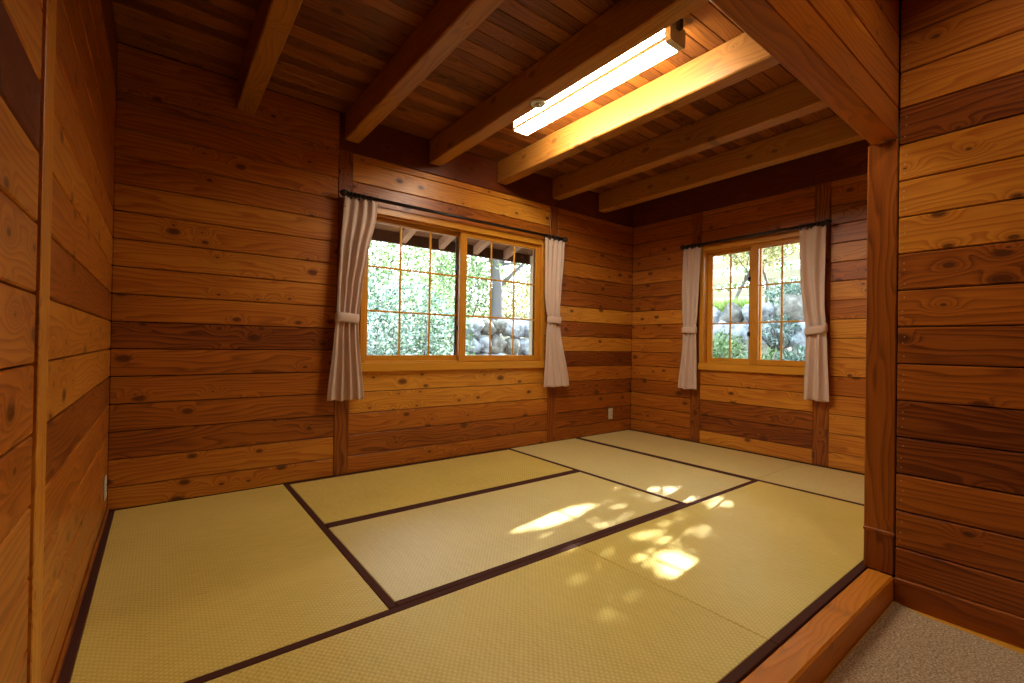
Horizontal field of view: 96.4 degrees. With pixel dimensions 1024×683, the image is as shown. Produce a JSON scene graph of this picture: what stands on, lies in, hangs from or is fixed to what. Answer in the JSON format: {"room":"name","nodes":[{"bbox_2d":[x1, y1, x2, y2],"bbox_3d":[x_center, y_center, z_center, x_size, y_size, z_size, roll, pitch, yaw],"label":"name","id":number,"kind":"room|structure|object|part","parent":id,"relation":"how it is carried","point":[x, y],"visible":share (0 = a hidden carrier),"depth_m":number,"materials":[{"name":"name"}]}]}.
{"room":"tatami room","nodes":[
{"label":"tatami room","id":0,"kind":"room"},
{"bbox_2d":[0,0,116,682],"bbox_3d":[-0.645,-0.672,0.409,0.120,3.620,5.400,1,-1,-38],"label":"wall","id":1,"kind":"structure","parent":0,"point":[86,39],"depth_m":1.21,"materials":[{"name":"brown wood"}]},
{"bbox_2d":[24,0,56,682],"bbox_3d":[-1.069,-0.351,1.037,0.025,2.574,0.106,1,-1,-38],"label":"trim","id":2,"kind":"structure","parent":1,"relation":"attached to","point":[47,81],"depth_m":1.02,"materials":[{"name":"brown wood"}]},
{"bbox_2d":[51,506,108,682],"bbox_3d":[-1.660,0.915,1.788,0.009,0.034,1.789,1,-1,-38],"label":"baseboard","id":3,"kind":"structure","parent":1,"relation":"attached to","point":[61,659],"depth_m":1.55,"materials":[{"name":"brown wood"}]},
{"bbox_2d":[103,475,106,500],"bbox_3d":[-2.086,0.751,2.349,0.011,0.120,0.070,1,-1,-38],"label":"wall outlet","id":4,"kind":"object","parent":1,"relation":"attached to","point":[105,477],"visible":1,"depth_m":2.33,"materials":[{"name":"beige plastic"}]},
{"bbox_2d":[107,41,633,510],"bbox_3d":[-0.442,-0.321,3.924,4.700,2.775,0.120,1,-1,-38],"label":"wall","id":5,"kind":"structure","parent":0,"point":[225,217],"depth_m":3.00,"materials":[{"name":"brown wood"}]},
{"bbox_2d":[333,149,352,475],"bbox_3d":[-1.208,-0.206,3.269,0.100,2.312,0.024,1,-1,-38],"label":"trim","id":6,"kind":"structure","parent":5,"relation":"attached to","point":[345,177],"depth_m":3.25,"materials":[{"name":"brown wood"}]},
{"bbox_2d":[359,207,544,371],"bbox_3d":[-0.440,-0.376,3.926,1.788,1.225,0.189,1,-1,-38],"label":"window","id":7,"kind":"structure","parent":5,"relation":"in","point":[459,360],"depth_m":3.88,"materials":[{"name":"brown wood"}]},
{"bbox_3d":[-0.775,-0.390,3.689,0.892,1.103,0.030,1,-1,-38],"label":"sash","id":8,"kind":"part","parent":7,"relation":"part of","materials":[{"name":"brown wood"}]},
{"bbox_3d":[-0.450,0.198,3.922,1.788,0.078,0.189,1,-1,-38],"label":"sill","id":9,"kind":"part","parent":7,"relation":"part of","materials":[{"name":"brown wood"}]},
{"bbox_3d":[-0.098,-0.375,4.150,0.888,1.103,0.030,1,-1,-38],"label":"sash","id":10,"kind":"part","parent":7,"relation":"part of","materials":[{"name":"brown wood"}]},
{"bbox_2d":[374,223,532,255],"bbox_3d":[-0.676,-1.205,4.417,6.100,0.416,1.110,1,-1,-38],"label":"roof","id":11,"kind":"structure","parent":5,"relation":"attached to","point":[377,225],"depth_m":4.72,"materials":[{"name":"brown wood"}]},
{"bbox_2d":[402,228,416,243],"bbox_3d":[-0.837,-1.141,4.205,0.060,0.356,0.821,1,-1,-38],"label":"rafter","id":12,"kind":"object","parent":11,"relation":"attached to","point":[407,234],"visible":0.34,"depth_m":4.40,"materials":[{"name":"brown wood"}]},
{"bbox_2d":[439,235,454,248],"bbox_3d":[-0.505,-1.134,4.460,0.060,0.356,0.821,1,-1,-38],"label":"rafter","id":13,"kind":"object","parent":11,"relation":"attached to","point":[444,240],"visible":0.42,"depth_m":4.66,"materials":[{"name":"brown wood"}]},
{"bbox_2d":[371,228,531,264],"bbox_3d":[-0.874,-1.038,4.670,5.900,0.175,0.035,1,-1,-38],"label":"fascia board","id":14,"kind":"object","parent":11,"relation":"attached to","point":[380,235],"visible":0.12,"depth_m":4.71,"materials":[{"name":"brown wood"}]},
{"bbox_2d":[473,240,490,254],"bbox_3d":[-0.170,-1.126,4.719,0.060,0.356,0.821,1,-1,-38],"label":"rafter","id":15,"kind":"object","parent":11,"relation":"attached to","point":[480,245],"visible":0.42,"depth_m":4.91,"materials":[{"name":"brown wood"}]},
{"bbox_2d":[503,246,520,259],"bbox_3d":[0.155,-1.119,4.968,0.060,0.356,0.821,1,-1,-38],"label":"rafter","id":16,"kind":"object","parent":11,"relation":"attached to","point":[508,252],"visible":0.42,"depth_m":5.17,"materials":[{"name":"brown wood"}]},
{"bbox_2d":[339,189,567,241],"bbox_3d":[-0.338,-1.014,3.857,2.199,0.065,0.107,1,-1,-38],"label":"curtain rod","id":17,"kind":"object","parent":5,"relation":"attached to","point":[343,192],"visible":0.99,"depth_m":3.63,"materials":[{"name":"brown metal"}]},
{"bbox_2d":[327,196,376,400],"bbox_3d":[-1.120,-0.300,3.224,0.325,1.429,0.079,1,-1,-38],"label":"curtain","id":18,"kind":"object","parent":17,"relation":"hanging from","point":[359,217],"visible":1,"depth_m":3.21,"materials":[{"name":"fabric"}]},
{"bbox_2d":[543,237,568,386],"bbox_3d":[0.439,-0.270,4.422,0.351,1.421,0.074,1,-1,-38],"label":"curtain","id":19,"kind":"object","parent":17,"relation":"hanging from","point":[555,373],"visible":1,"depth_m":4.39,"materials":[{"name":"fabric"}]},
{"bbox_2d":[546,206,557,441],"bbox_3d":[0.395,-0.171,4.503,0.106,2.312,0.024,1,-1,-38],"label":"trim","id":20,"kind":"structure","parent":5,"relation":"attached to","point":[551,391],"depth_m":4.49,"materials":[{"name":"brown wood"}]},
{"bbox_2d":[608,408,612,418],"bbox_3d":[1.083,0.791,5.020,0.070,0.120,0.011,1,-1,-38],"label":"wall outlet","id":21,"kind":"object","parent":5,"relation":"attached to","point":[610,410],"visible":1,"depth_m":5.01,"materials":[{"name":"beige plastic"}]},
{"bbox_2d":[111,0,836,193],"bbox_3d":[0.432,-1.632,2.825,4.700,0.060,2.876,1,-1,-38],"label":"ceiling","id":22,"kind":"structure","parent":0,"point":[333,50],"depth_m":2.59,"materials":[{"name":"brown wood"}]},
{"bbox_2d":[236,0,302,113],"bbox_3d":[-0.860,-1.535,1.824,0.105,0.190,2.686,1,-1,-38],"label":"ceiling beam","id":23,"kind":"structure","parent":22,"relation":"attached to","point":[274,20],"depth_m":2.29,"materials":[{"name":"brown wood"}]},
{"bbox_2d":[345,0,504,143],"bbox_3d":[-0.332,-1.524,2.231,0.105,0.190,2.686,1,-1,-38],"label":"ceiling beam","id":24,"kind":"structure","parent":22,"relation":"attached to","point":[449,23],"depth_m":2.40,"materials":[{"name":"brown wood"}]},
{"bbox_2d":[429,0,709,166],"bbox_3d":[0.197,-1.512,2.638,0.105,0.190,2.686,1,-1,-38],"label":"ceiling beam","id":25,"kind":"structure","parent":22,"relation":"attached to","point":[629,23],"depth_m":2.45,"materials":[{"name":"brown wood"}]},
{"bbox_2d":[530,98,545,107],"bbox_3d":[0.153,-1.403,2.708,0.092,0.028,0.092,1,-1,-38],"label":"ceiling disc","id":26,"kind":"object","parent":25,"relation":"attached to","point":[536,102],"visible":1,"depth_m":2.69,"materials":[{"name":"gold plastic"}]},
{"bbox_2d":[513,19,685,135],"bbox_3d":[0.447,-1.540,2.760,0.135,0.124,1.274,1,-1,-38],"label":"lamp","id":27,"kind":"object","parent":22,"relation":"attached to","point":[671,40],"visible":0.78,"depth_m":2.58,"materials":[{"name":"white plastic"}]},
{"bbox_2d":[497,32,779,184],"bbox_3d":[0.725,-1.501,3.045,0.105,0.190,2.686,1,-1,-38],"label":"ceiling beam","id":28,"kind":"structure","parent":22,"relation":"attached to","point":[741,57],"depth_m":2.83,"materials":[{"name":"brown wood"}]},
{"bbox_2d":[552,80,827,199],"bbox_3d":[1.254,-1.489,3.451,0.105,0.190,2.686,1,-1,-38],"label":"ceiling beam","id":29,"kind":"structure","parent":22,"relation":"attached to","point":[793,100],"depth_m":3.27,"materials":[{"name":"brown wood"}]},
{"bbox_2d":[599,115,864,212],"bbox_3d":[1.782,-1.477,3.858,0.105,0.190,2.686,1,-1,-38],"label":"ceiling beam","id":30,"kind":"structure","parent":22,"relation":"attached to","point":[832,132],"depth_m":3.71,"materials":[{"name":"brown wood"}]},
{"bbox_2d":[630,140,878,473],"bbox_3d":[2.248,-0.275,4.215,0.120,2.775,2.900,1,-1,-38],"label":"wall","id":31,"kind":"structure","parent":0,"point":[767,414],"depth_m":4.15,"materials":[{"name":"brown wood"}]},
{"bbox_2d":[690,212,702,441],"bbox_3d":[1.864,-0.146,4.625,0.024,2.312,0.102,1,-1,-38],"label":"trim","id":32,"kind":"structure","parent":31,"relation":"attached to","point":[695,399],"depth_m":4.61,"materials":[{"name":"brown wood"}]},
{"bbox_2d":[698,230,804,375],"bbox_3d":[2.252,-0.330,4.212,0.189,1.225,1.042,1,-1,-38],"label":"window","id":33,"kind":"structure","parent":31,"relation":"in","point":[754,363],"depth_m":4.21,"materials":[{"name":"brown wood"}]},
{"bbox_3d":[2.129,-0.337,4.399,0.030,1.103,0.519,1,-1,-38],"label":"sash","id":34,"kind":"part","parent":33,"relation":"part of","materials":[{"name":"brown wood"}]},
{"bbox_3d":[2.243,0.244,4.208,0.189,0.078,1.042,1,-1,-38],"label":"sill","id":35,"kind":"part","parent":33,"relation":"part of","materials":[{"name":"brown wood"}]},
{"bbox_3d":[2.362,-0.336,4.017,0.030,1.103,0.515,1,-1,-38],"label":"sash","id":36,"kind":"part","parent":33,"relation":"part of","materials":[{"name":"brown wood"}]},
{"bbox_2d":[680,219,831,249],"bbox_3d":[2.151,-0.953,4.174,0.107,0.065,1.338,1,-1,-38],"label":"curtain rod","id":37,"kind":"object","parent":31,"relation":"attached to","point":[826,222],"visible":0.98,"depth_m":4.03,"materials":[{"name":"brown metal"}]},
{"bbox_2d":[678,247,700,389],"bbox_3d":[1.778,-0.229,4.591,0.076,1.422,0.230,1,-1,-38],"label":"curtain","id":38,"kind":"object","parent":37,"relation":"hanging from","point":[687,379],"visible":1,"depth_m":4.58,"materials":[{"name":"fabric"}]},
{"bbox_2d":[799,225,828,401],"bbox_3d":[2.451,-0.227,3.717,0.081,1.417,0.229,1,-1,-38],"label":"curtain","id":39,"kind":"object","parent":37,"relation":"hanging from","point":[812,241],"visible":1,"depth_m":3.71,"materials":[{"name":"fabric"}]},
{"bbox_2d":[812,182,831,466],"bbox_3d":[2.538,-0.142,3.749,0.024,2.312,0.115,1,-1,-38],"label":"trim","id":40,"kind":"structure","parent":31,"relation":"attached to","point":[820,419],"depth_m":3.72,"materials":[{"name":"brown wood"}]},
{"bbox_2d":[806,0,900,577],"bbox_3d":[1.267,-0.681,1.714,4.700,3.520,0.093,1,-1,-38],"label":"wall","id":41,"kind":"structure","parent":0,"point":[869,30],"depth_m":1.73,"materials":[{"name":"brown wood"}]},
{"bbox_2d":[822,601,1023,682],"bbox_3d":[1.328,1.097,0.089,2.678,0.043,2.671,1,-1,-38],"label":"floor","id":42,"kind":"structure","parent":0,"point":[996,641],"depth_m":1.69,"materials":[{"name":"brown wood"}]},
{"bbox_2d":[740,568,892,682],"bbox_3d":[0.517,1.016,1.145,2.676,0.107,0.092,1,-1,-38],"label":"threshold","id":43,"kind":"object","parent":42,"relation":"on","point":[810,655],"visible":1,"depth_m":1.54,"materials":[{"name":"brown wood"}]},
{"bbox_2d":[825,601,1023,682],"bbox_3d":[1.287,1.071,0.148,2.644,0.008,2.415,1,-1,-38],"label":"carpet","id":44,"kind":"object","parent":42,"relation":"on","point":[904,645],"visible":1,"depth_m":1.57,"materials":[{"name":"beige carpet"}]},
{"bbox_2d":[895,0,1023,616],"bbox_3d":[2.449,-0.617,0.975,0.121,3.620,2.521,1,-1,-38],"label":"wall","id":45,"kind":"structure","parent":0,"point":[960,453],"depth_m":1.78,"materials":[{"name":"brown wood"}]},
{"bbox_2d":[894,576,1023,648],"bbox_3d":[2.379,1.046,0.928,0.032,0.106,2.519,1,-1,-38],"label":"baseboard","id":46,"kind":"structure","parent":45,"relation":"attached to","point":[1004,626],"depth_m":1.75,"materials":[{"name":"brown wood"}]},
{"bbox_3d":[0.387,1.073,2.807,4.700,0.099,2.874,1,-1,-38],"label":"floor","id":47,"kind":"structure","parent":0,"visible":0},
{"bbox_2d":[58,483,396,682],"bbox_3d":[-1.310,0.964,2.070,0.906,0.052,1.769,1,-1,-38],"label":"mat","id":48,"kind":"object","parent":47,"relation":"on","point":[180,591],"visible":0.79,"depth_m":1.74,"materials":[{"name":"wicker"}]},
{"bbox_2d":[289,449,575,525],"bbox_3d":[-0.499,0.986,3.257,1.823,0.052,0.877,1,-1,-38],"label":"mat","id":49,"kind":"object","parent":47,"relation":"on","point":[336,499],"visible":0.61,"depth_m":3.10,"materials":[{"name":"wicker"}]},
{"bbox_2d":[183,544,777,682],"bbox_3d":[-0.138,0.977,1.278,1.798,0.052,0.913,1,-1,-38],"label":"mat","id":50,"kind":"object","parent":47,"relation":"on","point":[568,614],"visible":0.92,"depth_m":1.47,"materials":[{"name":"wicker"}]},
{"bbox_2d":[327,471,682,605],"bbox_3d":[0.041,0.989,2.555,1.823,0.052,0.890,1,-1,-38],"label":"mat","id":51,"kind":"object","parent":47,"relation":"on","point":[416,552],"visible":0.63,"depth_m":2.34,"materials":[{"name":"wicker"}]},
{"bbox_2d":[508,438,752,504],"bbox_3d":[0.851,1.011,3.733,0.894,0.052,1.769,1,-1,-38],"label":"mat","id":52,"kind":"object","parent":47,"relation":"on","point":[678,482],"visible":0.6,"depth_m":3.53,"materials":[{"name":"wicker"}]},
{"bbox_2d":[578,429,801,479],"bbox_3d":[1.551,1.026,4.272,0.869,0.052,1.769,1,-1,-38],"label":"mat","id":53,"kind":"object","parent":47,"relation":"on","point":[740,463],"visible":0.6,"depth_m":4.09,"materials":[{"name":"wicker"}]},
{"bbox_2d":[575,480,874,647],"bbox_3d":[1.300,1.009,2.384,1.827,0.052,0.913,1,-1,-38],"label":"mat","id":54,"kind":"object","parent":47,"relation":"on","point":[763,558],"visible":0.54,"depth_m":2.13,"materials":[{"name":"wicker"}]},
{"bbox_2d":[755,462,863,505],"bbox_3d":[2.370,1.032,3.207,0.869,0.052,0.913,1,-1,-38],"label":"mat","id":55,"kind":"object","parent":47,"relation":"on","point":[847,486],"visible":0.35,"depth_m":3.29,"materials":[{"name":"wicker"}]},
{"bbox_2d":[863,139,899,574],"bbox_3d":[1.628,0.063,2.004,0.104,1.848,0.109,1,-1,-38],"label":"post","id":56,"kind":"object","parent":47,"relation":"on","point":[879,527],"visible":0.75,"depth_m":1.97,"materials":[{"name":"brown wood"}]},
{"bbox_2d":[710,0,897,144],"bbox_3d":[0.549,-0.947,1.159,2.677,0.124,0.093,1,-1,-38],"label":"header beam","id":57,"kind":"structure","parent":56,"relation":"on","point":[791,32],"depth_m":1.46,"materials":[{"name":"brown wood"}]},
{"label":"outside","id":58,"kind":"structure","parent":0,"visible":0},
{"bbox_2d":[367,278,801,357],"bbox_3d":[0.924,-0.577,9.945,26.000,4.420,24.000,1,-1,-38],"label":"ground","id":59,"kind":"structure","parent":58,"point":[409,303],"depth_m":7.92,"materials":[{"name":"plant"}]},
{"bbox_2d":[367,264,422,354],"bbox_3d":[-1.888,0.216,5.632,1.544,2.487,1.314,1,0,-12],"label":"shrub","id":60,"kind":"object","parent":59,"relation":"on","point":[388,316],"visible":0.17,"depth_m":5.69,"materials":[{"name":"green plant"}]},
{"bbox_2d":[368,240,454,311],"bbox_3d":[-2.838,-2.016,9.838,4.099,3.486,1.984,1,-1,-40],"label":"shrub","id":61,"kind":"object","parent":59,"relation":"on","point":[391,246],"visible":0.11,"depth_m":9.92,"materials":[{"name":"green plant"}]},
{"bbox_2d":[367,278,467,354],"bbox_3d":[-1.443,0.281,6.546,1.753,2.392,1.389,1,-1,-38],"label":"shrub","id":62,"kind":"object","parent":59,"relation":"on","point":[438,319],"visible":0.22,"depth_m":6.45,"materials":[{"name":"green plant"}]},
{"bbox_2d":[400,280,475,354],"bbox_3d":[-1.203,0.169,7.369,1.281,2.331,1.192,1,-1,-38],"label":"shrub","id":63,"kind":"object","parent":59,"relation":"on","point":[438,283],"visible":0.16,"depth_m":7.26,"materials":[{"name":"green plant"}]},
{"bbox_2d":[423,251,489,331],"bbox_3d":[-0.958,-0.868,8.734,1.544,2.034,1.329,1,-1,-38],"label":"shrub","id":64,"kind":"object","parent":59,"relation":"on","point":[472,310],"visible":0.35,"depth_m":8.53,"materials":[{"name":"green plant"}]},
{"bbox_2d":[410,246,529,336],"bbox_3d":[-0.355,-1.442,9.618,3.318,3.605,3.394,1,-1,-38],"label":"tree","id":65,"kind":"object","parent":59,"relation":"on","point":[497,272],"visible":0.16,"depth_m":8.56,"materials":[{"name":"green plant"}]},
{"bbox_2d":[465,317,528,354],"bbox_3d":[0.685,0.544,8.536,4.011,1.981,0.794,1,-1,-38],"label":"stone wall","id":66,"kind":"structure","parent":59,"relation":"on","point":[499,346],"depth_m":7.81,"materials":[{"name":"grey stone"}]},
{"bbox_2d":[484,273,529,320],"bbox_3d":[0.225,-0.695,10.042,1.816,1.647,1.483,1,-1,-38],"label":"shrub","id":67,"kind":"object","parent":59,"relation":"on","point":[526,297],"visible":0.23,"depth_m":9.75,"materials":[{"name":"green plant"}]},
{"bbox_2d":[528,256,532,354],"bbox_3d":[0.353,0.266,5.460,0.345,2.550,0.130,1,-1,-38],"label":"porch post","id":68,"kind":"object","parent":59,"relation":"on","point":[531,257],"visible":0.11,"depth_m":5.39,"materials":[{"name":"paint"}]},
{"bbox_2d":[517,293,798,316],"bbox_3d":[4.981,-0.837,10.543,1.650,0.160,14.000,1,-1,-38],"label":"garden path","id":69,"kind":"structure","parent":59,"relation":"on","point":[746,297],"depth_m":9.47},
{"bbox_2d":[713,252,799,298],"bbox_3d":[5.825,-1.480,10.305,0.125,1.150,6.200,1,-1,-38],"label":"fence","id":70,"kind":"object","parent":69,"relation":"on","point":[771,274],"visible":0.05,"depth_m":10.67,"materials":[{"name":"paint"}]},
{"bbox_3d":[5.779,-1.126,10.272,0.023,0.160,6.200,1,-1,-38],"label":"rail","id":71,"kind":"part","parent":70,"relation":"part of","materials":[{"name":"paint"}]},
{"bbox_3d":[5.791,-1.846,10.277,0.023,0.160,6.200,1,-1,-38],"label":"rail","id":72,"kind":"part","parent":70,"relation":"part of","materials":[{"name":"paint"}]},
{"bbox_3d":[5.785,-1.486,10.274,0.023,0.160,6.200,1,-1,-38],"label":"rail","id":73,"kind":"part","parent":70,"relation":"part of","materials":[{"name":"paint"}]},
{"bbox_3d":[5.835,-1.480,10.313,0.100,1.150,0.100,1,-1,-38],"label":"fence post","id":74,"kind":"part","parent":70,"relation":"part of","materials":[{"name":"paint"}]},
{"bbox_2d":[713,330,747,358],"bbox_3d":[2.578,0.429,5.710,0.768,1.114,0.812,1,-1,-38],"label":"bush","id":75,"kind":"object","parent":59,"relation":"on","point":[718,349],"visible":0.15,"depth_m":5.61,"materials":[{"name":"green plant"}]},
{"bbox_2d":[713,295,764,312],"bbox_3d":[3.270,-0.594,7.767,0.737,0.298,1.936,1,-1,-38],"label":"grass","id":76,"kind":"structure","parent":59,"relation":"on","point":[721,306],"depth_m":7.26,"materials":[{"name":"green plant"}]},
{"bbox_2d":[713,247,799,291],"bbox_3d":[6.715,-2.000,12.637,2.580,2.814,6.488,1,-1,-41],"label":"shrub","id":77,"kind":"object","parent":59,"relation":"on","point":[787,267],"visible":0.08,"depth_m":12.46,"materials":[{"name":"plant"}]},
{"bbox_2d":[717,243,799,298],"bbox_3d":[4.229,-1.318,8.077,1.520,1.792,1.598,1,-1,-38],"label":"tree","id":78,"kind":"object","parent":59,"relation":"on","point":[767,250],"visible":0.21,"depth_m":8.07,"materials":[{"name":"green plant"}]},
{"bbox_2d":[713,294,805,359],"bbox_3d":[3.301,0.486,6.216,1.700,2.329,5.313,1,-1,-38],"label":"stone wall","id":79,"kind":"structure","parent":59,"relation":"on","point":[792,303],"depth_m":6.46,"materials":[{"name":"grey stone"}]},
{"bbox_2d":[721,243,799,301],"bbox_3d":[4.587,-1.348,8.516,1.429,1.865,1.438,1,-1,-38],"label":"tree","id":80,"kind":"object","parent":59,"relation":"on","point":[771,251],"visible":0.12,"depth_m":8.39,"materials":[{"name":"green plant"}]},
{"bbox_2d":[739,345,786,359],"bbox_3d":[2.900,0.509,5.263,0.693,0.962,0.714,1,-1,-38],"label":"bush","id":81,"kind":"object","parent":59,"relation":"on","point":[770,353],"visible":0.04,"depth_m":5.23,"materials":[{"name":"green plant"}]},
{"bbox_2d":[762,277,800,306],"bbox_3d":[4.246,-0.661,6.376,0.725,0.568,1.480,1,-1,-38],"label":"hedge","id":82,"kind":"object","parent":59,"relation":"on","point":[771,293],"visible":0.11,"depth_m":6.63,"materials":[{"name":"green plant"}]},
{"bbox_2d":[762,314,801,350],"bbox_3d":[3.538,-0.130,6.080,0.562,0.511,0.449,1,-1,41],"label":"bush","id":83,"kind":"object","parent":59,"relation":"on","point":[774,325],"visible":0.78,"depth_m":6.04,"materials":[{"name":"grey plant"}]},
{"bbox_2d":[776,344,804,360],"bbox_3d":[3.133,0.489,4.985,0.732,0.944,0.672,1,-1,-38],"label":"bush","id":84,"kind":"object","parent":59,"relation":"on","point":[793,357],"visible":0.06,"depth_m":4.97,"materials":[{"name":"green plant"}]}
]}

